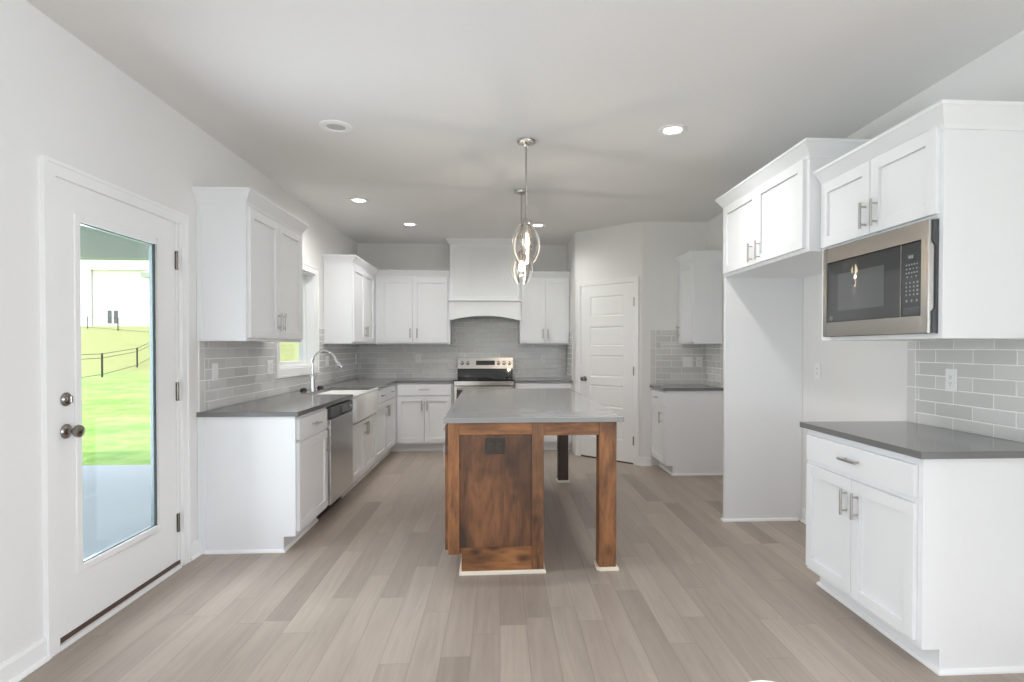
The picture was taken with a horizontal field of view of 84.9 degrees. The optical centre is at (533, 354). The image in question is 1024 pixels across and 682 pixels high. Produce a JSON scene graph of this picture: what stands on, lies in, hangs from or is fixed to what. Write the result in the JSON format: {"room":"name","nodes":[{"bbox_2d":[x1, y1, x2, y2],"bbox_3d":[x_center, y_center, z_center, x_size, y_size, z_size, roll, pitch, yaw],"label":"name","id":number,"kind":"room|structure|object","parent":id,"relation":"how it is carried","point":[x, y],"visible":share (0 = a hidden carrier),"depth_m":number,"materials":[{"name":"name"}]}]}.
{"room":"kitchen","nodes":[
{"label":"kitchen","id":0,"kind":"room"},
{"bbox_2d":[0,0,356,663],"bbox_3d":[-2.061,-0.053,0.658,0.160,2.749,13.959,0,1,-3],"label":"wall","id":1,"kind":"structure","parent":0,"point":[61,100],"depth_m":2.36,"materials":[{"name":"paint"}]},
{"bbox_2d":[0,637,49,681],"bbox_3d":[-2.018,1.260,1.502,0.026,0.100,1.762,0,1,-3],"label":"baseboard","id":2,"kind":"structure","parent":1,"relation":"attached to","point":[26,661],"depth_m":2.27,"materials":[{"name":"paint"}]},
{"bbox_2d":[38,155,190,658],"bbox_3d":[-2.102,0.221,2.914,0.023,2.140,1.096,0,1,-3],"label":"trim","id":3,"kind":"structure","parent":1,"relation":"attached to","point":[49,168],"depth_m":2.42,"materials":[{"name":"paint"}]},
{"bbox_2d":[56,177,179,637],"bbox_3d":[-2.100,0.231,2.904,0.114,2.030,0.957,0,1,-3],"label":"door","id":4,"kind":"structure","parent":1,"relation":"in","point":[88,586],"depth_m":2.76,"materials":[{"name":"paint"}]},
{"bbox_2d":[60,560,179,643],"bbox_3d":[-2.187,1.268,2.911,0.154,0.039,0.955,0,1,-3],"label":"trim","id":5,"kind":"structure","parent":1,"relation":"attached to","point":[88,622],"depth_m":2.82,"materials":[{"name":"brown metal"}]},
{"bbox_2d":[60,564,181,650],"bbox_3d":[-2.103,1.280,2.916,0.016,0.022,0.935,0,1,-3],"label":"threshold","id":6,"kind":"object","parent":1,"relation":"attached to","point":[141,592],"depth_m":2.80,"materials":[{"name":"paint"}]},
{"bbox_2d":[175,223,179,560],"bbox_3d":[-2.163,0.249,2.898,0.100,2.085,0.955,0,1,-3],"label":"trim","id":7,"kind":"structure","parent":1,"relation":"attached to","point":[176,271],"depth_m":3.37,"materials":[{"name":"paint"}]},
{"bbox_2d":[191,539,201,560],"bbox_3d":[-2.138,1.233,3.539,0.026,0.100,0.115,0,1,-3],"label":"baseboard","id":8,"kind":"structure","parent":1,"relation":"attached to","point":[195,546],"depth_m":3.54,"materials":[{"name":"paint"}]},
{"bbox_2d":[192,186,309,341],"bbox_3d":[-2.001,-0.582,4.092,0.360,0.971,1.111,0,1,-3],"label":"upper cabinet","id":9,"kind":"object","parent":1,"relation":"attached to","point":[249,277],"visible":1,"depth_m":3.61,"materials":[{"name":"paint"}]},
{"bbox_2d":[198,328,357,411],"bbox_3d":[-2.268,0.031,5.609,0.008,0.618,4.035,0,1,-3],"label":"tile backsplash","id":10,"kind":"structure","parent":1,"relation":"attached to","point":[243,376],"depth_m":4.33,"materials":[{"name":"tile"}]},
{"bbox_2d":[212,363,217,380],"bbox_3d":[-2.152,0.116,3.788,0.008,0.116,0.072,0,1,-3],"label":"light switch","id":11,"kind":"object","parent":10,"relation":"attached to","point":[215,365],"visible":1,"depth_m":3.78,"materials":[{"name":"white plastic"}]},
{"bbox_2d":[267,360,272,373],"bbox_3d":[-2.205,0.103,4.692,0.009,0.116,0.118,0,1,-3],"label":"wall outlet","id":12,"kind":"object","parent":10,"relation":"attached to","point":[269,362],"visible":1,"depth_m":4.68,"materials":[{"name":"white plastic"}]},
{"bbox_2d":[326,356,328,365],"bbox_3d":[-2.297,0.066,6.255,0.009,0.116,0.118,0,1,-3],"label":"wall outlet","id":13,"kind":"object","parent":10,"relation":"attached to","point":[327,357],"visible":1,"depth_m":6.24,"materials":[{"name":"white plastic"}]},
{"bbox_2d":[275,262,318,377],"bbox_3d":[-2.248,-0.354,5.371,0.023,1.100,1.126,0,1,-3],"label":"trim","id":14,"kind":"structure","parent":1,"relation":"attached to","point":[282,373],"depth_m":5.65,"materials":[{"name":"paint"}]},
{"bbox_2d":[280,270,314,369],"bbox_3d":[-2.339,-0.354,5.366,0.160,0.956,0.982,0,1,-3],"label":"window","id":15,"kind":"structure","parent":1,"relation":"in","point":[307,345],"depth_m":5.83,"materials":[{"name":"paint"}]},
{"bbox_2d":[322,254,377,343],"bbox_3d":[-2.165,-0.620,6.871,0.360,0.971,1.525,0,1,-3],"label":"upper cabinet","id":16,"kind":"object","parent":1,"relation":"attached to","point":[349,280],"visible":0.98,"depth_m":6.17,"materials":[{"name":"paint"}]},
{"bbox_2d":[357,243,566,377],"bbox_3d":[-0.966,-0.148,7.794,3.188,2.749,0.160,0,1,-3],"label":"wall","id":17,"kind":"structure","parent":0,"point":[383,256],"depth_m":7.67,"materials":[{"name":"paint"}]},
{"bbox_2d":[375,270,451,343],"bbox_3d":[-1.589,-0.628,7.488,0.972,0.971,0.360,0,1,-3],"label":"upper cabinet","id":18,"kind":"object","parent":17,"relation":"attached to","point":[413,306],"visible":0.98,"depth_m":7.35,"materials":[{"name":"paint"}]},
{"bbox_2d":[358,318,565,377],"bbox_3d":[-0.961,-0.100,7.710,2.848,0.826,0.008,0,1,-3],"label":"tile backsplash","id":19,"kind":"structure","parent":17,"relation":"attached to","point":[471,337],"depth_m":7.71,"materials":[{"name":"tile"}]},
{"bbox_2d":[415,354,420,361],"bbox_3d":[-1.578,0.045,7.667,0.072,0.116,0.009,0,1,-3],"label":"wall outlet","id":20,"kind":"object","parent":19,"relation":"attached to","point":[417,356],"visible":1,"depth_m":7.66,"materials":[{"name":"white plastic"}]},
{"bbox_2d":[446,238,522,320],"bbox_3d":[-0.640,-0.987,7.494,1.014,1.060,0.452,0,1,-3],"label":"range hood","id":21,"kind":"object","parent":17,"relation":"attached to","point":[482,283],"visible":0.98,"depth_m":7.32,"materials":[{"name":"paint"}]},
{"bbox_2d":[448,299,521,302],"bbox_3d":[-0.630,-0.707,7.326,0.966,0.030,0.109,0,1,-3],"label":"trim","id":22,"kind":"structure","parent":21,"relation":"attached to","point":[450,300],"depth_m":7.28,"materials":[{"name":"paint"}]},
{"bbox_2d":[519,271,569,344],"bbox_3d":[0.148,-0.627,7.591,0.664,0.971,0.360,0,1,-3],"label":"upper cabinet","id":23,"kind":"object","parent":17,"relation":"attached to","point":[545,304],"visible":0.94,"depth_m":7.45,"materials":[{"name":"paint"}]},
{"bbox_2d":[19,450,1023,681],"bbox_3d":[1.780,1.398,0.905,7.858,0.150,14.279,0,1,-3],"label":"floor","id":24,"kind":"structure","parent":0,"point":[372,591],"depth_m":2.87,"materials":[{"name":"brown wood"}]},
{"bbox_2d":[197,407,330,553],"bbox_3d":[-1.840,0.836,3.937,0.666,0.885,0.666,0,1,-3],"label":"base cabinet","id":25,"kind":"object","parent":24,"relation":"on","point":[263,481],"visible":0.98,"depth_m":3.62,"materials":[{"name":"paint"}]},
{"bbox_2d":[317,400,352,518],"bbox_3d":[-1.865,0.833,4.605,0.598,0.872,0.654,0,1,-3],"label":"dishwasher","id":26,"kind":"object","parent":24,"relation":"on","point":[339,427],"visible":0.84,"depth_m":4.53,"materials":[{"name":"grey metal"}]},
{"bbox_2d":[340,414,374,497],"bbox_3d":[-1.927,0.930,5.406,0.666,0.657,0.935,0,1,-3],"label":"base cabinet","id":27,"kind":"object","parent":24,"relation":"on","point":[363,430],"visible":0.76,"depth_m":5.37,"materials":[{"name":"paint"}]},
{"bbox_2d":[366,384,395,472],"bbox_3d":[-1.992,0.801,6.501,0.666,0.885,1.257,0,1,-3],"label":"base cabinet","id":28,"kind":"object","parent":24,"relation":"on","point":[385,418],"visible":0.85,"depth_m":6.41,"materials":[{"name":"paint"}]},
{"bbox_2d":[196,378,455,416],"bbox_3d":[-1.599,0.355,5.645,1.353,0.030,4.072,0,1,-3],"label":"countertop","id":29,"kind":"structure","parent":28,"relation":"on","point":[296,403],"depth_m":4.38,"materials":[{"name":"stone"}]},
{"bbox_2d":[309,350,343,390],"bbox_3d":[-1.999,0.148,5.420,0.326,0.390,0.097,0,1,-3],"label":"faucet","id":30,"kind":"object","parent":29,"relation":"on","point":[312,377],"visible":1,"depth_m":5.39,"materials":[{"name":"silver metal"}]},
{"bbox_2d":[318,387,378,422],"bbox_3d":[-1.840,0.473,5.398,0.496,0.252,0.906,0,1,-3],"label":"sink","id":31,"kind":"object","parent":29,"relation":"in","point":[365,402],"visible":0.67,"depth_m":5.41,"materials":[{"name":"white ceramic"}]},
{"bbox_2d":[390,383,453,451],"bbox_3d":[-1.436,0.790,7.364,0.812,0.885,0.666,0,1,-3],"label":"base cabinet","id":32,"kind":"object","parent":24,"relation":"on","point":[421,408],"visible":0.88,"depth_m":7.08,"materials":[{"name":"paint"}]},
{"bbox_2d":[454,357,513,401],"bbox_3d":[-0.639,0.633,7.377,0.761,1.199,0.703,0,1,-3],"label":"range","id":33,"kind":"object","parent":24,"relation":"on","point":[473,372],"visible":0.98,"depth_m":7.64,"materials":[{"name":"grey metal"}]},
{"bbox_2d":[454,377,513,380],"bbox_3d":[-0.639,0.319,7.377,0.761,0.017,0.605,0,1,-3],"label":"cooktop","id":34,"kind":"object","parent":33,"relation":"in","point":[458,378],"depth_m":7.14,"materials":[{"name":"black metal"}]},
{"bbox_2d":[443,422,618,575],"bbox_3d":[-0.103,0.828,4.444,1.098,0.892,2.329,0,1,-3],"label":"kitchen island","id":35,"kind":"object","parent":24,"relation":"on","point":[494,472],"visible":0.71,"depth_m":3.30,"materials":[{"name":"brown wood"}]},
{"bbox_2d":[488,441,493,450],"bbox_3d":[-0.246,0.536,3.283,0.036,0.058,0.004,0,1,-4],"label":"receptacle","id":36,"kind":"object","parent":35,"relation":"attached to","point":[490,443],"depth_m":3.28,"materials":[{"name":"brown plastic"}]},
{"bbox_2d":[486,438,504,453],"bbox_3d":[-0.222,0.536,3.292,0.116,0.092,0.012,0,1,-3],"label":"outlet plate","id":37,"kind":"object","parent":35,"relation":"attached to","point":[493,445],"depth_m":3.29,"materials":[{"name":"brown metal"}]},
{"bbox_2d":[496,441,502,450],"bbox_3d":[-0.198,0.536,3.287,0.036,0.058,0.004,0,1,-4],"label":"receptacle","id":38,"kind":"object","parent":35,"relation":"attached to","point":[499,444],"depth_m":3.29,"materials":[{"name":"brown plastic"}]},
{"bbox_2d":[444,388,623,422],"bbox_3d":[-0.075,0.367,4.443,1.097,0.030,2.348,0,1,-3],"label":"island countertop","id":39,"kind":"structure","parent":35,"relation":"on","point":[506,405],"depth_m":3.77,"materials":[{"name":"stone"}]},
{"bbox_2d":[514,382,571,449],"bbox_3d":[0.117,0.791,7.456,0.741,0.885,0.666,0,1,-3],"label":"base cabinet","id":40,"kind":"object","parent":24,"relation":"on","point":[550,441],"visible":0.23,"depth_m":7.17,"materials":[{"name":"paint"}]},
{"bbox_2d":[514,377,572,382],"bbox_3d":[0.116,0.333,7.465,0.745,0.030,0.636,0,1,-3],"label":"countertop","id":41,"kind":"structure","parent":40,"relation":"on","point":[525,379],"depth_m":7.29,"materials":[{"name":"stone"}]},
{"bbox_2d":[651,388,722,475],"bbox_3d":[1.638,0.812,6.070,0.666,0.885,0.507,0,1,-3],"label":"base cabinet","id":42,"kind":"object","parent":24,"relation":"on","point":[687,426],"visible":0.98,"depth_m":5.83,"materials":[{"name":"paint"}]},
{"bbox_2d":[650,385,723,390],"bbox_3d":[1.650,0.354,6.063,0.644,0.030,0.519,0,1,-3],"label":"countertop","id":43,"kind":"structure","parent":42,"relation":"on","point":[659,387],"depth_m":5.86,"materials":[{"name":"stone"}]},
{"bbox_2d":[720,277,802,521],"bbox_3d":[1.763,0.342,4.308,0.623,1.870,0.057,0,1,-3],"label":"panel","id":44,"kind":"object","parent":24,"relation":"on","point":[762,401],"visible":1,"depth_m":4.29,"materials":[{"name":"paint"}]},
{"bbox_2d":[750,680,773,681],"bbox_3d":[0.440,0.939,0.672,0.470,0.778,0.560,0,1,-15],"label":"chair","id":45,"kind":"object","parent":24,"relation":"on","point":[758,680],"visible":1,"depth_m":0.94,"materials":[{"name":"white"}]},
{"bbox_2d":[806,429,1023,675],"bbox_3d":[1.836,0.857,2.720,0.666,0.885,0.882,0,1,-3],"label":"base cabinet","id":46,"kind":"object","parent":24,"relation":"on","point":[929,553],"visible":0.97,"depth_m":2.30,"materials":[{"name":"paint"}]},
{"bbox_2d":[800,421,1023,458],"bbox_3d":[1.851,0.399,2.727,0.635,0.030,0.918,0,1,-3],"label":"countertop","id":47,"kind":"structure","parent":46,"relation":"on","point":[917,440],"depth_m":2.56,"materials":[{"name":"stone"}]},
{"bbox_2d":[26,0,1023,245],"bbox_3d":[1.784,-1.526,0.866,7.858,0.200,14.279,0,1,-3],"label":"ceiling","id":48,"kind":"structure","parent":0,"point":[437,97],"depth_m":3.02,"materials":[{"name":"white paint"}]},
{"bbox_2d":[319,120,352,133],"bbox_3d":[-1.263,-1.459,3.583,0.203,0.014,0.203,0,1,-3],"label":"recessed light","id":49,"kind":"object","parent":48,"relation":"in","point":[334,126],"visible":1,"depth_m":3.57,"materials":[{"name":"paint"}]},
{"bbox_2d":[349,197,368,202],"bbox_3d":[-1.676,-1.486,5.384,0.184,0.009,0.184,0,1,-3],"label":"recessed light","id":50,"kind":"object","parent":48,"relation":"in","point":[355,199],"visible":1,"depth_m":5.37,"materials":[{"name":"paint"}]},
{"bbox_2d":[401,222,417,225],"bbox_3d":[-1.421,-1.500,6.431,0.184,0.009,0.184,0,1,-3],"label":"recessed light","id":51,"kind":"object","parent":48,"relation":"in","point":[404,223],"visible":1,"depth_m":6.42,"materials":[{"name":"paint"}]},
{"bbox_2d":[510,189,532,283],"bbox_3d":[-0.107,-1.067,5.074,0.208,0.834,0.197,0,1,-3],"label":"pendant lamp","id":52,"kind":"object","parent":48,"relation":"hanging from","point":[521,192],"visible":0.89,"depth_m":5.06,"materials":[{"name":"silver metal"}]},
{"bbox_2d":[512,138,539,263],"bbox_3d":[-0.049,-1.051,3.844,0.200,0.834,0.207,0,1,-3],"label":"pendant lamp","id":53,"kind":"object","parent":48,"relation":"hanging from","point":[524,142],"visible":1,"depth_m":3.83,"materials":[{"name":"silver metal"}]},
{"bbox_2d":[531,223,545,226],"bbox_3d":[0.052,-1.498,6.474,0.184,0.009,0.184,0,1,-3],"label":"recessed light","id":54,"kind":"object","parent":48,"relation":"in","point":[534,224],"visible":0.9,"depth_m":6.46,"materials":[{"name":"paint"}]},
{"bbox_2d":[658,124,686,135],"bbox_3d":[0.905,-1.459,3.633,0.184,0.009,0.184,0,1,-3],"label":"recessed light","id":55,"kind":"object","parent":48,"relation":"in","point":[671,129],"visible":1,"depth_m":3.62,"materials":[{"name":"paint"}]},
{"bbox_2d":[567,221,706,465],"bbox_3d":[1.031,-0.133,6.883,2.087,2.749,0.661,1,1,45],"label":"wall","id":56,"kind":"structure","parent":0,"point":[648,250],"depth_m":6.31,"materials":[{"name":"paint"}]},
{"bbox_2d":[566,332,572,379],"bbox_3d":[0.484,0.009,7.482,0.008,0.618,0.620,0,1,-3],"label":"tile backsplash","id":57,"kind":"structure","parent":56,"relation":"attached to","point":[569,348],"depth_m":7.43,"materials":[{"name":"tile"}]},
{"bbox_2d":[580,300,580,455],"bbox_3d":[0.867,0.206,6.608,0.762,2.078,0.014,1,1,42],"label":"trim","id":58,"kind":"structure","parent":56,"relation":"attached to","point":[580,300],"depth_m":6.85,"materials":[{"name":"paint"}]},
{"bbox_2d":[580,282,633,462],"bbox_3d":[0.853,0.200,6.578,0.766,2.054,0.078,1,1,42],"label":"door","id":59,"kind":"structure","parent":56,"relation":"in","point":[607,311],"depth_m":6.56,"materials":[{"name":"paint"}]},
{"bbox_2d":[581,455,632,463],"bbox_3d":[0.867,1.236,6.624,0.746,0.017,0.008,1,1,42],"label":"trim","id":60,"kind":"structure","parent":56,"relation":"attached to","point":[581,455],"depth_m":6.52,"materials":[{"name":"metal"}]},
{"bbox_2d":[576,276,638,464],"bbox_3d":[0.863,0.177,6.606,0.875,2.135,0.023,1,1,42],"label":"trim","id":61,"kind":"structure","parent":56,"relation":"attached to","point":[635,279],"depth_m":6.35,"materials":[{"name":"paint"}]},
{"bbox_2d":[637,456,650,465],"bbox_3d":[1.253,1.200,6.313,0.151,0.100,0.054,0,1,-3],"label":"baseboard","id":62,"kind":"structure","parent":56,"relation":"attached to","point":[642,461],"depth_m":6.30,"materials":[{"name":"paint"}]},
{"bbox_2d":[650,330,704,384],"bbox_3d":[1.631,0.026,6.313,0.636,0.618,0.008,0,1,-3],"label":"tile backsplash","id":63,"kind":"structure","parent":56,"relation":"attached to","point":[666,353],"depth_m":6.31,"materials":[{"name":"tile"}]},
{"bbox_2d":[682,357,692,366],"bbox_3d":[1.743,0.080,6.312,0.118,0.116,0.008,0,1,-3],"label":"light switch","id":64,"kind":"object","parent":63,"relation":"attached to","point":[687,361],"visible":1,"depth_m":6.31,"materials":[{"name":"white plastic"}]},
{"bbox_2d":[696,357,701,366],"bbox_3d":[1.877,0.080,6.320,0.072,0.116,0.009,0,1,-3],"label":"wall outlet","id":65,"kind":"object","parent":63,"relation":"attached to","point":[698,359],"visible":1,"depth_m":6.32,"materials":[{"name":"white plastic"}]},
{"bbox_2d":[707,30,1023,518],"bbox_3d":[2.176,-0.093,3.995,0.160,2.749,5.020,0,1,-3],"label":"wall","id":66,"kind":"structure","parent":0,"point":[860,380],"depth_m":3.51,"materials":[{"name":"paint"}]},
{"bbox_2d":[675,250,722,343],"bbox_3d":[1.792,-0.604,6.057,0.360,0.971,0.518,0,1,-3],"label":"upper cabinet","id":67,"kind":"object","parent":66,"relation":"attached to","point":[700,271],"visible":0.99,"depth_m":5.86,"materials":[{"name":"paint"}]},
{"bbox_2d":[706,344,723,387],"bbox_3d":[1.968,0.111,6.079,0.008,0.457,0.500,0,1,-3],"label":"tile backsplash","id":68,"kind":"structure","parent":66,"relation":"attached to","point":[714,353],"depth_m":6.03,"materials":[{"name":"tile"}]},
{"bbox_2d":[715,138,870,277],"bbox_3d":[1.777,-0.889,3.717,0.666,0.608,1.288,0,1,-3],"label":"upper cabinet","id":69,"kind":"object","parent":66,"relation":"attached to","point":[772,217],"visible":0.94,"depth_m":3.48,"materials":[{"name":"paint"}]},
{"bbox_2d":[800,508,805,523],"bbox_3d":[2.096,1.235,3.752,0.026,0.100,1.090,0,1,-3],"label":"baseboard","id":70,"kind":"structure","parent":66,"relation":"attached to","point":[803,520],"depth_m":4.26,"materials":[{"name":"paint"}]},
{"bbox_2d":[815,363,820,378],"bbox_3d":[2.084,0.118,4.103,0.009,0.116,0.072,0,1,-3],"label":"wall outlet","id":71,"kind":"object","parent":66,"relation":"attached to","point":[817,365],"visible":1,"depth_m":4.09,"materials":[{"name":"white plastic"}]},
{"bbox_2d":[814,99,1023,340],"bbox_3d":[1.875,-0.542,2.677,0.594,0.938,0.907,0,1,-3],"label":"upper cabinet","id":72,"kind":"object","parent":66,"relation":"attached to","point":[959,164],"visible":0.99,"depth_m":2.28,"materials":[{"name":"paint"}]},
{"bbox_2d":[823,219,938,336],"bbox_3d":[1.855,-0.328,2.679,0.516,0.472,0.758,0,1,-3],"label":"microwave","id":73,"kind":"object","parent":72,"relation":"in","point":[886,283],"visible":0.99,"depth_m":2.56,"materials":[{"name":"grey metal"}]},
{"bbox_2d":[906,339,1023,441],"bbox_3d":[2.165,0.156,2.741,0.008,0.457,0.916,0,1,-3],"label":"tile backsplash","id":74,"kind":"structure","parent":66,"relation":"attached to","point":[988,400],"depth_m":2.76,"materials":[{"name":"tile"}]},
{"bbox_2d":[945,369,956,391],"bbox_3d":[2.148,0.130,2.876,0.009,0.116,0.072,0,1,-3],"label":"wall outlet","id":75,"kind":"object","parent":74,"relation":"attached to","point":[950,374],"visible":1,"depth_m":2.87,"materials":[{"name":"white plastic"}]},
{"bbox_2d":[948,374,952,386],"bbox_3d":[2.146,0.130,2.876,0.004,0.066,0.033,0,1,-3],"label":"receptacle","id":76,"kind":"object","parent":75,"relation":"attached to","point":[950,376],"depth_m":2.87,"materials":[{"name":"white plastic"}]},
{"label":"outside","id":77,"kind":"structure","parent":0,"visible":0},
{"bbox_2d":[81,326,298,464],"bbox_3d":[-0.404,-0.668,23.761,192.000,3.600,127.500,0,1,-3],"label":"lawn","id":78,"kind":"structure","parent":77,"point":[115,405],"depth_m":17.05,"materials":[{"name":"green plant"}]},
{"bbox_2d":[81,316,148,331],"bbox_3d":[-47.286,-2.813,54.269,40.330,2.557,0.081,0,1,23],"label":"fence","id":79,"kind":"object","parent":78,"relation":"on","point":[117,329],"visible":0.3,"depth_m":49.89,"materials":[{"name":"wood"}]},
{"bbox_2d":[81,342,149,377],"bbox_3d":[-20.453,0.050,26.542,0.077,2.237,26.077,0,1,-23],"label":"fence","id":80,"kind":"object","parent":78,"relation":"on","point":[102,357],"visible":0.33,"depth_m":27.80,"materials":[{"name":"black metal"}]},
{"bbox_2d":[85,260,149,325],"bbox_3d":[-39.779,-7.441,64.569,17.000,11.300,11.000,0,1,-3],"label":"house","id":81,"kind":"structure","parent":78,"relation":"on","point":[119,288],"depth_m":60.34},
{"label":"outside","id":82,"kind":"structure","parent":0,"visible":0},
{"bbox_2d":[82,465,150,559],"bbox_3d":[-5.029,1.386,3.729,5.402,0.120,5.600,0,1,-3],"label":"patio","id":83,"kind":"structure","parent":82,"point":[116,498],"depth_m":4.94,"materials":[{"name":"concrete"}]},
{"bbox_3d":[-7.604,0.110,6.104,0.140,2.362,0.140,0,1,-3],"label":"porch column","id":84,"kind":"structure","parent":83,"relation":"on","visible":0},
{"bbox_2d":[80,230,148,260],"bbox_3d":[-5.075,-1.224,6.235,5.202,0.308,0.160,0,1,-3],"label":"beam","id":85,"kind":"structure","parent":84,"relation":"on","point":[94,244],"depth_m":6.18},
{"bbox_2d":[80,225,95,229],"bbox_3d":[-4.964,-1.456,3.504,5.302,0.230,5.620,0,1,-3],"label":"porch roof","id":86,"kind":"structure","parent":85,"relation":"on","point":[82,227],"depth_m":6.09,"materials":[{"name":"white"}]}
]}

